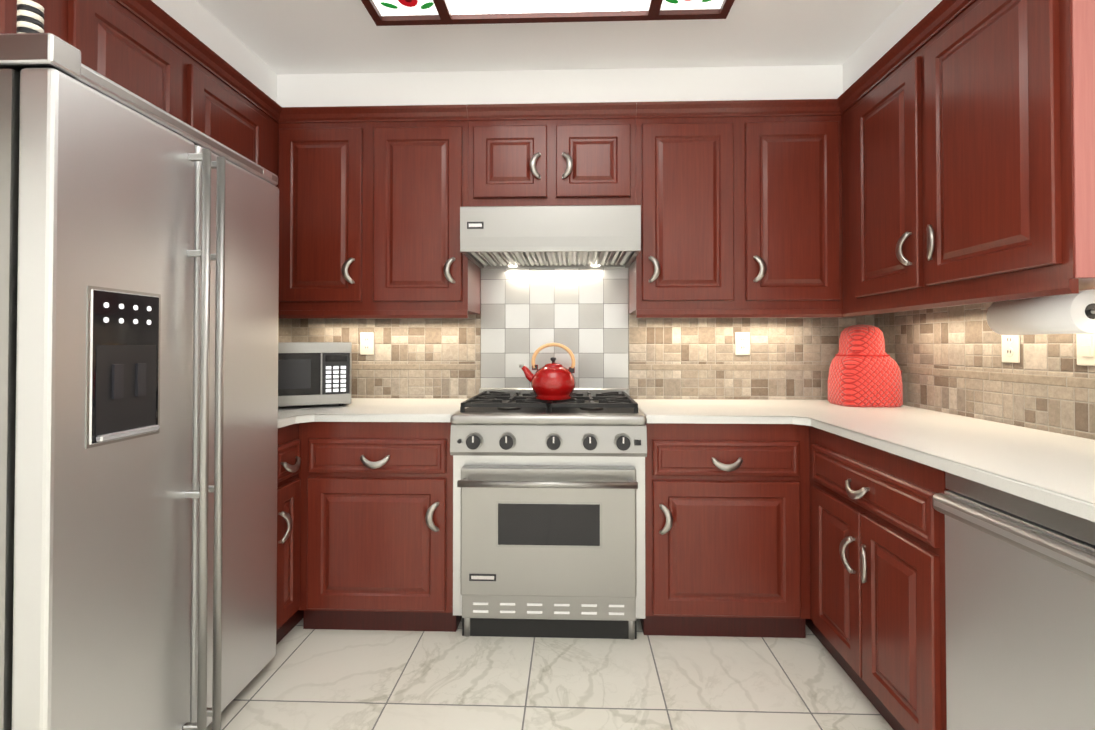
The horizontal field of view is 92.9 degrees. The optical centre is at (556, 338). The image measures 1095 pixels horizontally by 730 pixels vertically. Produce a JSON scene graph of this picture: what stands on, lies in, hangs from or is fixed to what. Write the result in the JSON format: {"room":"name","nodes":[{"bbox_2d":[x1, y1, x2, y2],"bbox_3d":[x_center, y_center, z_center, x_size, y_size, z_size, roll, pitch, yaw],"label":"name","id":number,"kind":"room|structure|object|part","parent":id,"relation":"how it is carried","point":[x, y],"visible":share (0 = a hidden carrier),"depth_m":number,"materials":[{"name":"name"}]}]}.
{"room":"kitchen","nodes":[
{"label":"kitchen","id":0,"kind":"room"},
{"bbox_2d":[151,0,941,106],"bbox_3d":[-0.090,-1.171,0.108,3.250,0.168,5.200,0,-1,2],"label":"wall","id":1,"kind":"structure","parent":0,"point":[196,19],"depth_m":2.36,"materials":[{"name":"white paint"}]},
{"bbox_2d":[207,618,892,729],"bbox_3d":[-0.090,1.215,0.078,3.490,0.080,5.440,0,-1,2],"label":"floor","id":2,"kind":"structure","parent":0,"point":[318,679],"depth_m":1.80,"materials":[{"name":"tile"}]},
{"bbox_2d":[0,0,278,729],"bbox_3d":[-1.315,0.240,1.486,0.701,1.905,0.852,0,-1,2],"label":"fridge","id":3,"kind":"object","parent":2,"relation":"on","point":[139,274],"depth_m":1.25,"materials":[{"name":"silver metal"}]},
{"bbox_3d":[-1.127,-0.675,1.117,0.041,0.084,0.042,0,-1,2],"label":"coil on top of the fridge","id":4,"kind":"part","parent":3,"relation":"part of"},
{"bbox_2d":[276,423,303,644],"bbox_3d":[-1.317,0.770,2.317,0.644,0.867,0.811,0,-1,2],"label":"base cabinet","id":5,"kind":"object","parent":2,"relation":"on","point":[289,615],"visible":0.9,"depth_m":2.02,"materials":[{"name":"brown wood"}]},
{"bbox_2d":[278,398,466,427],"bbox_3d":[-1.018,0.319,2.308,1.224,0.032,0.802,0,-1,2],"label":"countertop","id":6,"kind":"structure","parent":5,"relation":"on","point":[400,409],"depth_m":2.16,"materials":[{"name":"white stone"}]},
{"bbox_2d":[278,342,351,406],"bbox_3d":[-1.209,0.160,2.393,0.480,0.286,0.364,0,-1,-25],"label":"microwave","id":7,"kind":"object","parent":6,"relation":"on","point":[314,373],"visible":0.6,"depth_m":2.27,"materials":[{"name":"silver metal"}]},
{"bbox_2d":[299,422,461,631],"bbox_3d":[-0.721,0.770,2.381,0.636,0.867,0.644,0,-1,2],"label":"base cabinet","id":8,"kind":"object","parent":2,"relation":"on","point":[376,529],"visible":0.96,"depth_m":2.09,"materials":[{"name":"brown wood"}]},
{"bbox_2d":[450,388,646,639],"bbox_3d":[-0.022,0.726,2.304,0.762,0.955,0.718,0,-1,2],"label":"range","id":9,"kind":"object","parent":2,"relation":"on","point":[548,519],"visible":0.94,"depth_m":2.02,"materials":[{"name":"silver metal"}]},
{"bbox_2d":[519,343,575,400],"bbox_3d":[-0.038,0.138,2.251,0.245,0.243,0.193,0,-1,2],"label":"kettle","id":10,"kind":"object","parent":9,"relation":"on","point":[553,381],"visible":1,"depth_m":2.19,"materials":[{"name":"red metal"}]},
{"bbox_2d":[640,423,810,637],"bbox_3d":[0.686,0.770,2.335,0.646,0.867,0.644,0,-1,2],"label":"base cabinet","id":11,"kind":"object","parent":2,"relation":"on","point":[727,530],"visible":1,"depth_m":2.04,"materials":[{"name":"brown wood"}]},
{"bbox_2d":[809,426,948,729],"bbox_3d":[1.275,0.761,1.638,0.618,0.868,0.687,0,-1,2],"label":"base cabinet","id":12,"kind":"object","parent":2,"relation":"on","point":[876,624],"depth_m":1.55,"materials":[{"name":"brown wood"}]},
{"bbox_2d":[633,399,1094,521],"bbox_3d":[0.951,0.308,1.450,1.234,0.032,2.388,0,-1,2],"label":"countertop","id":13,"kind":"structure","parent":12,"relation":"on","point":[1052,470],"depth_m":1.53,"materials":[{"name":"white stone"}]},
{"bbox_2d":[828,324,902,406],"bbox_3d":[1.425,0.119,2.408,0.282,0.370,0.232,0,-1,2],"label":"mixer","id":14,"kind":"object","parent":13,"relation":"on","point":[864,370],"visible":1,"depth_m":2.31,"materials":[{"name":"red"}]},
{"bbox_2d":[933,472,1094,729],"bbox_3d":[1.244,0.754,0.996,0.636,0.866,0.598,0,-1,2],"label":"dishwasher","id":15,"kind":"object","parent":2,"relation":"on","point":[1020,606],"visible":0.94,"depth_m":1.09,"materials":[{"name":"silver metal"}]},
{"bbox_2d":[196,0,903,74],"bbox_3d":[-0.090,-1.305,0.110,3.490,0.100,5.440,0,-1,2],"label":"ceiling","id":16,"kind":"structure","parent":0,"point":[279,37],"depth_m":2.14,"materials":[{"name":"white paint"}]},
{"bbox_2d":[361,0,734,25],"bbox_3d":[-0.046,-1.212,1.298,1.300,0.054,1.280,0,-1,2],"label":"ceiling light","id":17,"kind":"object","parent":16,"relation":"attached to","point":[410,12],"visible":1,"depth_m":1.89,"materials":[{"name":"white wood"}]},
{"bbox_2d":[628,268,628,388],"bbox_3d":[-0.002,-0.006,2.752,3.490,2.430,0.120,0,-1,2],"label":"wall","id":18,"kind":"structure","parent":0,"point":[628,309],"depth_m":2.68,"materials":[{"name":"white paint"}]},
{"bbox_2d":[278,105,480,317],"bbox_3d":[-0.841,-0.574,2.537,0.886,0.961,0.374,0,-1,2],"label":"upper cabinet","id":19,"kind":"object","parent":18,"relation":"attached to","point":[372,199],"visible":0.96,"depth_m":2.38,"materials":[{"name":"brown wood"}]},
{"bbox_2d":[467,102,636,205],"bbox_3d":[-0.016,-0.808,2.513,0.764,0.492,0.374,0,-1,2],"label":"upper cabinet","id":20,"kind":"object","parent":18,"relation":"attached to","point":[551,154],"visible":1,"depth_m":2.36,"materials":[{"name":"brown wood"}]},
{"bbox_2d":[460,205,640,268],"bbox_3d":[-0.018,-0.463,2.443,0.762,0.192,0.503,0,-1,2],"label":"range hood","id":21,"kind":"object","parent":20,"relation":"attached to","point":[570,236],"visible":1,"depth_m":2.20,"materials":[{"name":"silver metal"}]},
{"bbox_2d":[481,268,627,387],"bbox_3d":[-0.009,-0.132,2.690,0.762,0.920,0.008,0,-1,2],"label":"wall tiles","id":22,"kind":"structure","parent":18,"relation":"attached to","point":[581,314],"depth_m":2.69,"materials":[{"name":"white tile"}]},
{"bbox_2d":[278,310,874,399],"bbox_3d":[-0.004,0.090,2.686,3.228,0.475,0.010,0,-1,2],"label":"backsplash","id":23,"kind":"structure","parent":18,"relation":"attached to","point":[698,358],"depth_m":2.66,"materials":[{"name":"tile"}]},
{"bbox_2d":[360,332,373,354],"bbox_3d":[-0.984,0.025,2.710,0.072,0.116,0.008,0,-1,2],"label":"electrical outlet","id":24,"kind":"object","parent":23,"relation":"attached to","point":[366,343],"visible":1,"depth_m":2.71,"materials":[{"name":"beige plastic"}]},
{"bbox_2d":[735,332,749,354],"bbox_3d":[0.948,0.024,2.646,0.072,0.116,0.008,0,-1,2],"label":"electrical outlet","id":25,"kind":"object","parent":23,"relation":"attached to","point":[742,343],"visible":1,"depth_m":2.64,"materials":[{"name":"beige plastic"}]},
{"bbox_2d":[629,99,842,317],"bbox_3d":[0.825,-0.574,2.482,0.916,0.961,0.374,0,-1,2],"label":"upper cabinet","id":26,"kind":"object","parent":18,"relation":"attached to","point":[739,202],"visible":0.94,"depth_m":2.33,"materials":[{"name":"brown wood"}]},
{"bbox_3d":[-1.774,-0.039,0.149,0.120,2.430,5.200,0,-1,2],"label":"wall","id":27,"kind":"structure","parent":0,"visible":0},
{"bbox_2d":[0,0,63,39],"bbox_3d":[-1.495,-0.855,1.120,0.369,0.433,0.477,0,-1,2],"label":"upper cabinet","id":28,"kind":"object","parent":27,"relation":"attached to","point":[53,9],"depth_m":1.35,"materials":[{"name":"brown wood"}]},
{"bbox_2d":[64,0,211,137],"bbox_3d":[-1.478,-0.848,1.648,0.369,0.433,0.579,0,-1,2],"label":"upper cabinet","id":29,"kind":"object","parent":27,"relation":"attached to","point":[150,51],"depth_m":1.65,"materials":[{"name":"brown wood"}]},
{"bbox_2d":[212,51,271,171],"bbox_3d":[-1.462,-0.597,2.113,0.369,0.924,0.358,0,-1,2],"label":"upper cabinet","id":30,"kind":"object","parent":27,"relation":"attached to","point":[241,112],"depth_m":2.12,"materials":[{"name":"brown wood"}]},
{"bbox_2d":[272,100,281,186],"bbox_3d":[-1.449,-0.592,2.518,0.369,0.924,0.452,0,-1,2],"label":"upper cabinet","id":31,"kind":"object","parent":27,"relation":"attached to","point":[276,109],"depth_m":2.39,"materials":[{"name":"brown wood"}]},
{"bbox_3d":[1.594,-0.040,0.038,0.120,2.430,5.200,0,-1,2],"label":"wall","id":32,"kind":"structure","parent":0,"visible":0},
{"bbox_2d":[837,88,892,315],"bbox_3d":[1.435,-0.593,2.421,0.348,0.924,0.457,0,-1,2],"label":"upper cabinet","id":33,"kind":"object","parent":32,"relation":"attached to","point":[843,101],"depth_m":2.28,"materials":[{"name":"brown wood"}]},
{"bbox_2d":[849,25,1008,311],"bbox_3d":[1.421,-0.599,1.980,0.348,0.924,0.424,0,-1,2],"label":"upper cabinet","id":34,"kind":"object","parent":32,"relation":"attached to","point":[883,101],"depth_m":1.96,"materials":[{"name":"brown wood"}]},
{"bbox_2d":[874,302,1094,439],"bbox_3d":[1.575,0.075,1.439,0.010,0.475,2.400,0,-1,2],"label":"backsplash","id":35,"kind":"structure","parent":32,"relation":"attached to","point":[948,360],"depth_m":1.91,"materials":[{"name":"tile"}]},
{"bbox_2d":[1001,335,1019,362],"bbox_3d":[1.578,0.025,1.809,0.008,0.116,0.072,0,-1,2],"label":"electrical outlet","id":36,"kind":"object","parent":35,"relation":"attached to","point":[1010,348],"visible":0.77,"depth_m":1.80,"materials":[{"name":"beige plastic"}]},
{"bbox_2d":[1076,333,1094,365],"bbox_3d":[1.566,0.021,1.535,0.014,0.116,0.072,0,-1,2],"label":"light switch","id":37,"kind":"object","parent":35,"relation":"attached to","point":[1085,349],"visible":0.79,"depth_m":1.54,"materials":[{"name":"beige plastic"}]},
{"bbox_2d":[917,0,1094,299],"bbox_3d":[1.405,-0.605,1.509,0.348,0.924,0.519,0,-1,2],"label":"upper cabinet","id":38,"kind":"object","parent":32,"relation":"attached to","point":[968,152],"depth_m":1.42,"materials":[{"name":"brown wood"}]},
{"bbox_2d":[981,289,1094,334],"bbox_3d":[1.423,-0.071,1.524,0.116,0.116,0.383,0,-1,2],"label":"paper towel holder","id":39,"kind":"object","parent":38,"relation":"attached to","point":[1068,314],"visible":0.98,"depth_m":1.46,"materials":[{"name":"white paper"}]}
]}

